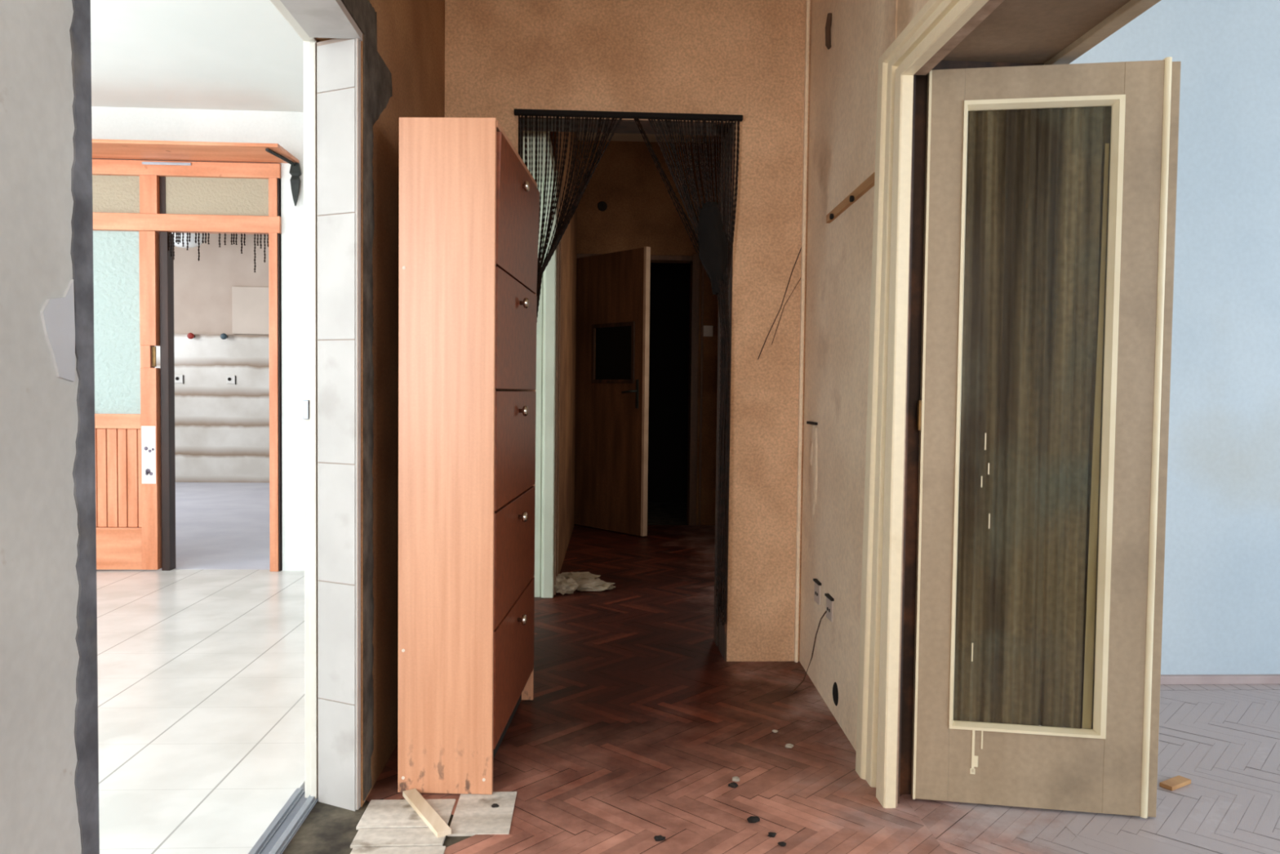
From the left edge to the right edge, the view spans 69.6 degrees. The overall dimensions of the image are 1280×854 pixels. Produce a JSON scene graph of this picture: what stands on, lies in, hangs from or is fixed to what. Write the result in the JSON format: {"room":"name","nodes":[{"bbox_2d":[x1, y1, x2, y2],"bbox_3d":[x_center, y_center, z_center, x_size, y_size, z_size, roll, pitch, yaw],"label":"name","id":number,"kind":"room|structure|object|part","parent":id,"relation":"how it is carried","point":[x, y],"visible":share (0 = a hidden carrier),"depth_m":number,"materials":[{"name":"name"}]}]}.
{"room":"apartment hallway","nodes":[
{"label":"apartment hallway","id":0,"kind":"room"},
{"bbox_2d":[90,0,303,111],"bbox_3d":[-2.782,-1.838,1.594,3.970,0.210,8.000,1,2,-3],"label":"ceiling","id":1,"kind":"structure","parent":0,"point":[218,55],"depth_m":4.55,"materials":[{"name":"white paint"}]},
{"bbox_2d":[173,233,269,335],"bbox_3d":[-4.143,-0.902,10.804,5.200,3.100,0.150,1,2,-3],"label":"wall","id":2,"kind":"structure","parent":0,"point":[202,288],"depth_m":10.66,"materials":[{"name":"beige paint"}]},
{"bbox_2d":[174,373,183,383],"bbox_3d":[-5.325,-0.553,10.623,0.108,0.110,0.020,1,2,-3],"label":"wall socket","id":3,"kind":"object","parent":2,"relation":"attached to","point":[179,378],"visible":0.85,"depth_m":10.62,"materials":[{"name":"white plastic"}]},
{"bbox_2d":[186,333,195,338],"bbox_3d":[-5.151,-1.045,10.570,0.072,0.070,0.105,1,2,-3],"label":"pipe stub","id":4,"kind":"object","parent":2,"relation":"attached to","point":[190,335],"visible":1,"depth_m":10.53,"materials":[{"name":"red plastic"}]},
{"bbox_2d":[155,333,269,482],"bbox_3d":[-4.371,-0.208,10.719,4.450,1.715,0.050,1,2,-3],"label":"wall tiles","id":5,"kind":"object","parent":2,"relation":"attached to","point":[222,428],"depth_m":10.67,"materials":[{"name":"white tile"}]},
{"bbox_2d":[220,333,227,339],"bbox_3d":[-4.782,-1.041,10.589,0.072,0.070,0.105,1,2,-3],"label":"pipe stub","id":6,"kind":"object","parent":2,"relation":"attached to","point":[223,335],"visible":1,"depth_m":10.54,"materials":[{"name":"blue plastic"}]},
{"bbox_2d":[226,374,235,384],"bbox_3d":[-4.736,-0.548,10.653,0.108,0.110,0.020,1,2,-3],"label":"wall socket","id":7,"kind":"object","parent":2,"relation":"attached to","point":[230,379],"visible":1,"depth_m":10.65,"materials":[{"name":"white plastic"}]},
{"bbox_2d":[231,286,269,334],"bbox_3d":[-4.278,-1.347,10.688,0.890,0.545,0.035,1,2,-3],"label":"board","id":8,"kind":"object","parent":2,"relation":"attached to","point":[250,305],"visible":0.44,"depth_m":10.66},
{"bbox_2d":[0,0,444,853],"bbox_3d":[-0.700,-0.514,0.807,0.133,3.150,5.720,1,2,-3],"label":"wall","id":9,"kind":"structure","parent":0,"point":[39,586],"depth_m":1.02,"materials":[{"name":"grey paint"}]},
{"bbox_2d":[69,0,99,853],"bbox_3d":[-0.651,-0.241,1.068,0.006,2.588,0.049,1,2,-3],"label":"broken plaster edge","id":10,"kind":"structure","parent":9,"relation":"attached to","point":[86,726],"depth_m":1.08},
{"bbox_2d":[268,795,318,853],"bbox_3d":[-0.844,1.019,1.830,0.022,0.013,1.380,1,2,-3],"label":"rail","id":11,"kind":"object","parent":9,"relation":"attached to","point":[304,810],"visible":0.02,"depth_m":2.30,"materials":[{"name":"metal"}]},
{"bbox_2d":[269,0,318,798],"bbox_3d":[-0.842,-0.003,1.826,0.035,2.050,1.470,1,2,-3],"label":"trim","id":12,"kind":"structure","parent":9,"relation":"attached to","point":[310,240],"depth_m":2.43,"materials":[{"name":"white paint"}]},
{"bbox_2d":[280,0,364,810],"bbox_3d":[-0.755,0.025,1.789,0.129,2.017,1.385,1,2,-3],"label":"door frame","id":13,"kind":"structure","parent":9,"relation":"attached to","point":[339,59],"depth_m":2.39,"materials":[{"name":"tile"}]},
{"bbox_2d":[341,0,377,53],"bbox_3d":[-0.680,-1.042,1.780,0.006,0.113,1.436,1,2,-3],"label":"trim","id":14,"kind":"structure","parent":9,"relation":"attached to","point":[362,11],"depth_m":2.37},
{"bbox_2d":[363,31,392,800],"bbox_3d":[-0.730,-0.020,2.565,0.006,2.008,0.335,1,2,-3],"label":"broken plaster edge","id":15,"kind":"structure","parent":9,"relation":"attached to","point":[377,77],"depth_m":2.44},
{"bbox_2d":[540,131,577,592],"bbox_3d":[-0.722,-0.697,5.699,0.580,3.150,3.700,1,2,-3],"label":"wall","id":16,"kind":"structure","parent":0,"point":[569,239],"depth_m":6.13,"materials":[{"name":"brown paint"}]},
{"bbox_2d":[522,130,556,597],"bbox_3d":[-0.507,-0.208,4.476,0.155,2.270,0.900,1,2,-3],"label":"trim","id":17,"kind":"structure","parent":16,"relation":"attached to","point":[546,318],"depth_m":4.87,"materials":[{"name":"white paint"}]},
{"bbox_2d":[553,171,561,595],"bbox_3d":[-0.458,-0.232,5.114,0.010,2.270,0.352,1,2,-3],"label":"trim","id":18,"kind":"structure","parent":16,"relation":"attached to","point":[557,205],"depth_m":4.96,"materials":[{"name":"wood"}]},
{"bbox_2d":[573,246,650,536],"bbox_3d":[-0.263,-0.277,7.249,0.106,2.185,0.867,-1,3,-42],"label":"door","id":19,"kind":"structure","parent":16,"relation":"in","point":[612,339],"depth_m":7.21,"materials":[{"name":"brown wood"}]},
{"bbox_3d":[-0.215,-0.577,7.196,0.012,0.470,0.508,-1,3,-42],"label":"pane frame","id":20,"kind":"part","parent":19,"relation":"part of","materials":[{"name":"brown wood"}]},
{"bbox_3d":[-0.197,-0.577,7.212,0.005,0.430,0.468,-1,3,-42],"label":"glass pane","id":21,"kind":"part","parent":19,"relation":"part of","materials":[{"name":"black glass"}]},
{"bbox_3d":[-0.082,-0.268,7.014,0.058,0.028,0.125,-1,3,-42],"label":"lever","id":22,"kind":"part","parent":19,"relation":"part of","materials":[{"name":"metal"}]},
{"bbox_3d":[-0.023,-0.252,6.997,0.006,0.220,0.030,-1,3,-42],"label":"handle plate","id":23,"kind":"part","parent":19,"relation":"part of","materials":[{"name":"black metal"}]},
{"bbox_2d":[444,0,811,661],"bbox_3d":[0.059,-0.617,3.797,1.950,3.150,0.180,1,2,-3],"label":"wall","id":24,"kind":"structure","parent":0,"point":[746,58],"depth_m":3.70,"materials":[{"name":"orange paint"}]},
{"bbox_2d":[519,116,734,661],"bbox_3d":[-0.068,-0.139,3.811,0.870,2.192,0.175,1,2,-3],"label":"trim","id":25,"kind":"structure","parent":24,"relation":"attached to","point":[628,126],"depth_m":3.76,"materials":[{"name":"brown wood"}]},
{"bbox_2d":[514,108,742,626],"bbox_3d":[-0.055,-0.223,3.693,0.910,2.057,0.065,1,2,-2],"label":"curtain","id":26,"kind":"object","parent":24,"relation":"hanging from","point":[715,251],"visible":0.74,"depth_m":3.67,"materials":[{"name":"black fabric"}]},
{"bbox_3d":[-0.043,-1.240,3.662,0.910,0.020,0.028,1,2,-3],"label":"header rail","id":27,"kind":"part","parent":26,"relation":"part of","materials":[{"name":"black metal"}]},
{"bbox_2d":[757,246,801,359],"bbox_3d":[0.572,-0.513,3.735,0.184,0.481,0.004,1,2,-3],"label":"wire","id":28,"kind":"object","parent":24,"relation":"attached to","point":[801,246],"depth_m":3.73,"materials":[{"name":"metal"}]},
{"bbox_2d":[577,140,720,525],"bbox_3d":[-0.135,-0.763,7.654,1.950,3.150,0.150,1,2,-3],"label":"wall","id":29,"kind":"structure","parent":0,"point":[641,212],"depth_m":7.55,"materials":[{"name":"brown paint"}]},
{"bbox_2d":[597,201,607,211],"bbox_3d":[-0.307,-1.806,7.525,0.080,0.080,0.012,1,2,-3],"label":"junction box","id":30,"kind":"object","parent":29,"relation":"attached to","point":[602,206],"visible":1,"depth_m":7.52,"materials":[{"name":"black plastic"}]},
{"bbox_2d":[576,253,704,525],"bbox_3d":[-0.031,-0.304,7.587,1.100,2.240,0.030,1,2,-3],"label":"trim","id":31,"kind":"structure","parent":29,"relation":"attached to","point":[695,258],"depth_m":7.60,"materials":[{"name":"brown wood"}]},
{"bbox_2d":[703,325,713,336],"bbox_3d":[0.564,-0.793,7.607,0.080,0.090,0.012,1,2,-3],"label":"light switch","id":32,"kind":"object","parent":29,"relation":"attached to","point":[708,330],"visible":1,"depth_m":7.60,"materials":[{"name":"white plastic"}]},
{"bbox_2d":[577,132,720,143],"bbox_3d":[2.114,-2.235,2.877,5.930,0.200,10.100,1,2,-3],"label":"ceiling","id":33,"kind":"structure","parent":0,"point":[617,136],"depth_m":7.41,"materials":[{"name":"brown paint"}]},
{"bbox_2d":[647,262,690,502],"bbox_3d":[-0.177,-0.845,8.501,2.150,3.250,1.550,1,2,-3],"label":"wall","id":34,"kind":"structure","parent":0,"point":[669,282],"depth_m":9.22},
{"bbox_2d":[96,482,1279,853],"bbox_3d":[-0.736,0.965,4.458,11.400,0.081,13.300,1,2,-3],"label":"floor","id":35,"kind":"structure","parent":0,"point":[626,842],"depth_m":2.92,"materials":[{"name":"brown wood"}]},
{"bbox_2d":[91,106,304,571],"bbox_3d":[-2.993,-0.617,5.533,3.970,2.950,0.208,1,2,-3],"label":"wall","id":36,"kind":"structure","parent":35,"relation":"on","point":[162,197],"depth_m":5.47,"materials":[{"name":"white paint"}]},
{"bbox_3d":[-3.830,-1.379,5.405,1.770,0.225,0.008,1,2,-3],"label":"transom pane","id":37,"kind":"part","parent":36,"relation":"part of","materials":[{"name":"beige glass"}]},
{"bbox_2d":[93,230,161,569],"bbox_3d":[-3.299,-0.156,5.462,0.860,2.008,0.064,1,2,-3],"label":"door","id":38,"kind":"structure","parent":36,"relation":"in","point":[126,277],"depth_m":5.46,"materials":[{"name":"brown wood"}]},
{"bbox_3d":[-3.295,-0.620,5.450,0.678,1.080,0.007,1,2,-3],"label":"glass pane","id":39,"kind":"part","parent":38,"relation":"part of","materials":[{"name":"grey"}]},
{"bbox_3d":[-3.301,-0.037,5.469,0.678,0.087,0.059,1,2,-3],"label":"lock rail","id":40,"kind":"part","parent":38,"relation":"part of","materials":[{"name":"brown wood"}]},
{"bbox_3d":[-3.306,0.302,5.475,0.671,0.588,0.022,1,2,-3],"label":"plank panel","id":41,"kind":"part","parent":38,"relation":"part of","materials":[{"name":"brown wood"}]},
{"bbox_3d":[-3.310,0.722,5.498,0.678,0.250,0.059,1,2,-3],"label":"rail","id":42,"kind":"part","parent":38,"relation":"part of","materials":[{"name":"brown wood"}]},
{"bbox_3d":[-2.887,-0.418,5.466,0.022,0.120,0.008,1,2,-3],"label":"lock plate","id":43,"kind":"part","parent":38,"relation":"part of","materials":[{"name":"gold metal"}]},
{"bbox_3d":[-2.896,-1.370,5.449,0.100,0.225,0.070,1,2,-3],"label":"post","id":44,"kind":"part","parent":36,"relation":"part of","materials":[{"name":"brown wood"}]},
{"bbox_3d":[-2.829,-1.371,5.472,0.033,0.225,0.050,1,2,-3],"label":"post","id":45,"kind":"part","parent":36,"relation":"part of","materials":[{"name":"brown wood"}]},
{"bbox_3d":[-2.836,-0.149,5.523,0.048,2.020,0.080,1,2,-3],"label":"post","id":46,"kind":"part","parent":36,"relation":"part of","materials":[{"name":"brown wood"}]},
{"bbox_3d":[-3.423,-1.530,5.416,2.582,0.085,0.070,1,2,-3],"label":"rail","id":47,"kind":"part","parent":36,"relation":"part of","materials":[{"name":"brown wood"}]},
{"bbox_3d":[-3.426,-1.213,5.425,2.582,0.100,0.075,1,2,-3],"label":"rail","id":48,"kind":"part","parent":36,"relation":"part of","materials":[{"name":"brown wood"}]},
{"bbox_2d":[92,138,298,163],"bbox_3d":[-3.333,-1.579,5.213,2.640,0.020,0.370,1,2,-3],"label":"shelf board","id":49,"kind":"object","parent":36,"relation":"on","point":[101,148],"visible":0.8,"depth_m":5.21,"materials":[{"name":"brown wood"}]},
{"bbox_2d":[265,148,301,206],"bbox_3d":[-2.045,-1.428,5.288,0.063,0.252,0.354,1,2,2],"label":"shelf bracket","id":50,"kind":"object","parent":49,"relation":"attached to","point":[295,170],"visible":1,"depth_m":5.43,"materials":[{"name":"metal"}]},
{"bbox_3d":[-2.506,-1.367,5.472,0.611,0.225,0.008,1,2,-3],"label":"transom pane","id":51,"kind":"part","parent":36,"relation":"part of","materials":[{"name":"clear glass"}]},
{"bbox_2d":[168,231,268,272],"bbox_3d":[-2.508,-1.038,5.476,0.590,0.228,0.010,1,2,-3],"label":"curtain","id":52,"kind":"object","parent":36,"relation":"hanging from","point":[177,240],"visible":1,"depth_m":5.47,"materials":[{"name":"black fabric"}]},
{"bbox_3d":[-2.188,-0.304,5.523,0.050,2.345,0.074,1,2,-3],"label":"post","id":53,"kind":"part","parent":36,"relation":"part of","materials":[{"name":"brown wood"}]},
{"bbox_3d":[-2.159,-0.312,5.528,0.008,2.360,0.065,1,2,-3],"label":"post","id":54,"kind":"part","parent":36,"relation":"part of","materials":[{"name":"brown wood"}]},
{"bbox_2d":[248,787,304,853],"bbox_3d":[-0.892,1.019,1.827,0.022,0.013,1.380,1,2,-3],"label":"rail","id":55,"kind":"object","parent":35,"relation":"on","point":[284,812],"visible":0.96,"depth_m":2.32,"materials":[{"name":"metal"}]},
{"bbox_2d":[350,827,445,848],"bbox_3d":[-0.590,1.010,2.262,0.220,0.008,0.087,1,2,-3],"label":"board","id":56,"kind":"object","parent":35,"relation":"on","point":[383,837],"visible":0.8,"depth_m":2.25,"materials":[{"name":"grey wood"}]},
{"bbox_2d":[350,845,445,853],"bbox_3d":[-0.575,1.013,2.163,0.220,0.008,0.098,1,2,-3],"label":"board","id":57,"kind":"object","parent":35,"relation":"on","point":[416,849],"visible":1,"depth_m":2.19,"materials":[{"name":"grey wood"}]},
{"bbox_2d":[355,798,455,829],"bbox_3d":[-0.604,1.004,2.390,0.225,0.008,0.155,1,2,-3],"label":"board","id":58,"kind":"object","parent":35,"relation":"on","point":[379,813],"visible":0.76,"depth_m":2.38,"materials":[{"name":"grey wood"}]},
{"bbox_2d":[402,788,451,837],"bbox_3d":[-0.554,0.995,2.380,0.035,0.013,0.272,-1,3,-32],"label":"wooden lath","id":59,"kind":"object","parent":58,"relation":"on","point":[428,814],"visible":1,"depth_m":2.36,"materials":[{"name":"brown wood"}]},
{"bbox_2d":[397,117,539,794],"bbox_3d":[-0.494,0.074,2.861,0.289,1.818,0.788,1,2,2],"label":"cabinet","id":60,"kind":"object","parent":35,"relation":"on","point":[469,202],"visible":1,"depth_m":2.48,"materials":[{"name":"brown wood"}]},
{"bbox_3d":[-0.521,0.088,2.478,0.258,1.818,0.017,1,2,2],"label":"panel","id":61,"kind":"part","parent":60,"relation":"part of","materials":[{"name":"brown wood"}]},
{"bbox_3d":[-0.499,0.060,3.247,0.258,1.818,0.016,1,2,2],"label":"panel","id":62,"kind":"part","parent":60,"relation":"part of","materials":[{"name":"brown wood"}]},
{"bbox_3d":[-0.498,-0.824,2.829,0.259,0.019,0.753,1,2,2],"label":"panel","id":63,"kind":"part","parent":60,"relation":"part of","materials":[{"name":"brown wood"}]},
{"bbox_3d":[-0.370,0.604,2.886,0.028,0.034,0.034,1,2,2],"label":"knob","id":64,"kind":"part","parent":60,"relation":"part of","materials":[{"name":"silver metal"}]},
{"bbox_3d":[-0.366,0.281,2.874,0.028,0.034,0.034,1,2,2],"label":"knob","id":65,"kind":"part","parent":60,"relation":"part of","materials":[{"name":"silver metal"}]},
{"bbox_3d":[-0.362,-0.050,2.861,0.028,0.034,0.034,1,2,2],"label":"knob","id":66,"kind":"part","parent":60,"relation":"part of","materials":[{"name":"silver metal"}]},
{"bbox_3d":[-0.358,-0.384,2.849,0.028,0.034,0.034,1,2,2],"label":"knob","id":67,"kind":"part","parent":60,"relation":"part of","materials":[{"name":"silver metal"}]},
{"bbox_3d":[-0.354,-0.742,2.836,0.028,0.034,0.034,1,2,2],"label":"knob","id":68,"kind":"part","parent":60,"relation":"part of","materials":[{"name":"silver metal"}]},
{"bbox_2d":[447,791,516,835],"bbox_3d":[-0.408,1.007,2.402,0.152,0.006,0.240,1,2,-3],"label":"board","id":69,"kind":"object","parent":35,"relation":"on","point":[474,814],"visible":1,"depth_m":2.38,"materials":[{"name":"grey wood"}]},
{"bbox_2d":[491,803,498,807],"bbox_3d":[-0.383,1.001,2.433,0.019,0.009,0.018,-1,2,-28],"label":"crumb","id":70,"kind":"object","parent":69,"relation":"on","point":[494,805],"visible":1,"depth_m":2.43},
{"bbox_2d":[553,575,578,594],"bbox_3d":[-0.425,0.870,5.040,0.164,0.100,0.159,-1,2,-31],"label":"crumpled paper","id":71,"kind":"object","parent":35,"relation":"on","point":[563,585],"visible":0.81,"depth_m":5.00,"materials":[{"name":"beige paper"}]},
{"bbox_2d":[556,571,599,581],"bbox_3d":[-0.369,0.877,5.340,0.289,0.064,0.211,1,2,-3],"label":"crumpled paper","id":72,"kind":"object","parent":35,"relation":"on","point":[577,575],"visible":0.54,"depth_m":5.32,"materials":[{"name":"beige paper"}]},
{"bbox_2d":[575,578,615,591],"bbox_3d":[-0.270,0.885,5.154,0.266,0.054,0.184,1,2,-3],"label":"crumpled paper","id":73,"kind":"object","parent":35,"relation":"on","point":[596,584],"visible":0.91,"depth_m":5.10,"materials":[{"name":"beige paper"}]},
{"bbox_2d":[653,834,665,840],"bbox_3d":[0.049,1.011,2.263,0.029,0.013,0.022,1,2,-3],"label":"crumb","id":74,"kind":"object","parent":35,"relation":"on","point":[657,837],"visible":1,"depth_m":2.26,"materials":[{"name":"black"}]},
{"bbox_2d":[728,782,737,787],"bbox_3d":[0.261,1.002,2.576,0.025,0.012,0.023,3,3,45],"label":"crumb","id":75,"kind":"object","parent":35,"relation":"on","point":[733,784],"visible":1,"depth_m":2.57,"materials":[{"name":"black"}]},
{"bbox_2d":[731,776,739,781],"bbox_3d":[0.272,1.001,2.617,0.023,0.011,0.019,1,2,-3],"label":"crumb","id":76,"kind":"object","parent":35,"relation":"on","point":[734,778],"visible":1,"depth_m":2.61,"materials":[{"name":"white"}]},
{"bbox_2d":[746,815,759,822],"bbox_3d":[0.292,1.009,2.366,0.034,0.013,0.025,1,2,-3],"label":"crumb","id":77,"kind":"object","parent":35,"relation":"on","point":[753,819],"visible":1,"depth_m":2.36,"materials":[{"name":"black"}]},
{"bbox_2d":[767,831,776,836],"bbox_3d":[0.328,1.014,2.291,0.018,0.011,0.020,3,3,44],"label":"crumb","id":78,"kind":"object","parent":35,"relation":"on","point":[770,833],"visible":1,"depth_m":2.29,"materials":[{"name":"black"}]},
{"bbox_2d":[777,841,786,846],"bbox_3d":[0.347,1.016,2.244,0.022,0.010,0.017,1,2,-3],"label":"crumb","id":79,"kind":"object","parent":35,"relation":"on","point":[780,843],"visible":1,"depth_m":2.24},
{"bbox_2d":[785,743,793,747],"bbox_3d":[0.465,0.994,2.866,0.025,0.013,0.021,1,2,20],"label":"crumb","id":80,"kind":"object","parent":35,"relation":"on","point":[787,745],"visible":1,"depth_m":2.86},
{"bbox_2d":[791,610,826,693],"bbox_3d":[0.604,0.810,3.338,0.094,0.338,0.204,1,2,-3],"label":"loose wire","id":81,"kind":"object","parent":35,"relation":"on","point":[802,681],"visible":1,"depth_m":3.39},
{"bbox_2d":[1159,775,1191,791],"bbox_3d":[1.525,1.013,2.620,0.100,0.012,0.036,-1,3,-32],"label":"block","id":82,"kind":"object","parent":35,"relation":"on","point":[1174,783],"visible":1,"depth_m":2.61,"materials":[{"name":"brown wood"}]},
{"bbox_2d":[715,146,720,503],"bbox_3d":[0.836,-0.682,5.777,0.200,3.150,3.700,1,2,-3],"label":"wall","id":83,"kind":"structure","parent":0,"point":[720,146],"depth_m":7.62,"materials":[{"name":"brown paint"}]},
{"bbox_2d":[713,136,725,645],"bbox_3d":[0.581,-0.194,4.030,0.475,2.300,0.100,1,2,-3],"label":"door frame","id":84,"kind":"structure","parent":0,"point":[716,628],"depth_m":4.03,"materials":[{"name":"brown paint"}]},
{"bbox_2d":[799,0,928,751],"bbox_3d":[0.971,-0.497,0.892,0.420,3.150,5.720,1,2,-3],"label":"wall","id":85,"kind":"structure","parent":0,"point":[842,108],"depth_m":3.13,"materials":[{"name":"beige paint"}]},
{"bbox_2d":[794,0,809,662],"bbox_3d":[0.660,-0.607,3.728,0.014,3.150,0.022,1,2,-3],"label":"trim","id":86,"kind":"structure","parent":85,"relation":"attached to","point":[807,2],"depth_m":3.73,"materials":[{"name":"beige paint"}]},
{"bbox_2d":[806,421,817,425],"bbox_3d":[0.665,-0.015,3.550,0.012,0.010,0.140,1,2,-3],"label":"clip","id":87,"kind":"object","parent":85,"relation":"attached to","point":[807,422],"visible":1,"depth_m":3.53,"materials":[{"name":"black plastic"}]},
{"bbox_2d":[813,578,821,604],"bbox_3d":[0.661,0.614,3.423,0.016,0.083,0.090,1,2,-3],"label":"wall socket","id":88,"kind":"object","parent":85,"relation":"attached to","point":[817,593],"visible":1,"depth_m":3.41,"materials":[{"name":"beige plastic"}]},
{"bbox_2d":[825,13,831,49],"bbox_3d":[0.681,-1.425,3.317,0.028,0.128,0.020,1,2,-3],"label":"stub","id":89,"kind":"object","parent":85,"relation":"attached to","point":[828,27],"visible":1,"depth_m":3.31,"materials":[{"name":"metal"}]},
{"bbox_2d":[824,593,834,622],"bbox_3d":[0.663,0.631,3.214,0.016,0.083,0.090,1,2,-3],"label":"wall socket","id":90,"kind":"object","parent":85,"relation":"attached to","point":[829,599],"visible":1,"depth_m":3.20,"materials":[{"name":"beige plastic"}]},
{"bbox_3d":[0.665,0.635,3.214,0.012,0.075,0.080,1,2,-3],"label":"plate","id":91,"kind":"part","parent":90,"relation":"part of","materials":[{"name":"beige plastic"}]},
{"bbox_2d":[832,681,838,706],"bbox_3d":[0.666,0.907,3.124,0.007,0.079,0.080,1,2,-3],"label":"hole","id":92,"kind":"object","parent":85,"relation":"attached to","point":[835,691],"visible":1,"depth_m":3.12,"materials":[{"name":"black"}]},
{"bbox_2d":[826,172,875,223],"bbox_3d":[0.672,-0.728,2.977,0.029,0.036,0.651,1,2,-1],"label":"rail","id":93,"kind":"object","parent":85,"relation":"attached to","point":[868,183],"visible":1,"depth_m":2.90,"materials":[{"name":"brown wood"}]},
{"bbox_2d":[855,0,1004,808],"bbox_3d":[0.721,0.037,1.504,0.038,2.030,2.328,1,2,-3],"label":"trim","id":94,"kind":"structure","parent":85,"relation":"attached to","point":[937,21],"depth_m":2.45,"materials":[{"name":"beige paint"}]},
{"bbox_2d":[897,60,1044,803],"bbox_3d":[0.934,0.056,1.462,0.386,2.000,2.220,1,2,-3],"label":"trim","id":95,"kind":"structure","parent":85,"relation":"attached to","point":[920,82],"depth_m":2.49,"materials":[{"name":"brown wood"}]},
{"bbox_2d":[911,57,1181,817],"bbox_3d":[1.052,0.037,2.428,0.628,1.956,0.049,1,2,9],"label":"door","id":96,"kind":"structure","parent":85,"relation":"in","point":[1043,405],"depth_m":2.43,"materials":[{"name":"beige paint"}]},
{"bbox_3d":[1.027,0.911,2.467,0.390,0.202,0.039,1,2,9],"label":"rail","id":97,"kind":"part","parent":96,"relation":"part of","materials":[{"name":"beige paint"}]},
{"bbox_2d":[953,106,1111,728],"bbox_3d":[1.034,-0.017,2.444,0.368,1.638,0.016,1,2,9],"label":"glass pane","id":98,"kind":"object","parent":96,"relation":"hanging from","point":[1038,211],"depth_m":2.44,"materials":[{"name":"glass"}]},
{"bbox_3d":[1.048,-0.892,2.399,0.390,0.086,0.039,1,2,9],"label":"rail","id":99,"kind":"part","parent":96,"relation":"part of","materials":[{"name":"beige paint"}]},
{"bbox_2d":[1044,0,1161,65],"bbox_3d":[1.157,-0.925,1.403,0.045,0.020,2.155,1,2,-3],"label":"trim","id":100,"kind":"structure","parent":85,"relation":"attached to","point":[1132,9],"depth_m":2.20,"materials":[{"name":"beige paint"}]},
{"bbox_2d":[942,0,1130,63],"bbox_3d":[0.970,-0.939,1.416,0.382,0.009,2.200,1,2,-3],"label":"door frame","id":101,"kind":"structure","parent":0,"point":[1016,31],"depth_m":2.23,"materials":[{"name":"beige wood"}]},
{"bbox_2d":[1060,0,1279,674],"bbox_3d":[3.035,-0.577,3.648,3.980,3.150,0.180,1,2,-3],"label":"wall","id":102,"kind":"structure","parent":0,"point":[1221,609],"depth_m":3.53,"materials":[{"name":"blue paint"}]},
{"bbox_2d":[1160,674,1279,684],"bbox_3d":[3.387,0.988,3.622,2.850,0.032,0.025,1,2,-3],"label":"baseboard","id":103,"kind":"structure","parent":102,"relation":"attached to","point":[1165,678],"depth_m":3.55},
{"bbox_2d":[1160,684,1279,689],"bbox_3d":[2.933,1.001,3.568,3.796,0.001,0.088,1,2,-3],"label":"baseboard","id":104,"kind":"structure","parent":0,"point":[1175,686],"depth_m":3.52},
{"bbox_3d":[-4.193,-2.252,8.090,4.800,0.200,5.460,1,2,-3],"label":"ceiling","id":105,"kind":"structure","parent":0,"visible":0},
{"bbox_2d":[171,232,204,248],"bbox_3d":[-4.997,-2.101,10.090,0.450,0.270,0.450,1,2,-3],"label":"ceiling lamp","id":106,"kind":"object","parent":105,"relation":"attached to","point":[192,244],"visible":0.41,"depth_m":10.00,"materials":[{"name":"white glass"}]}
]}

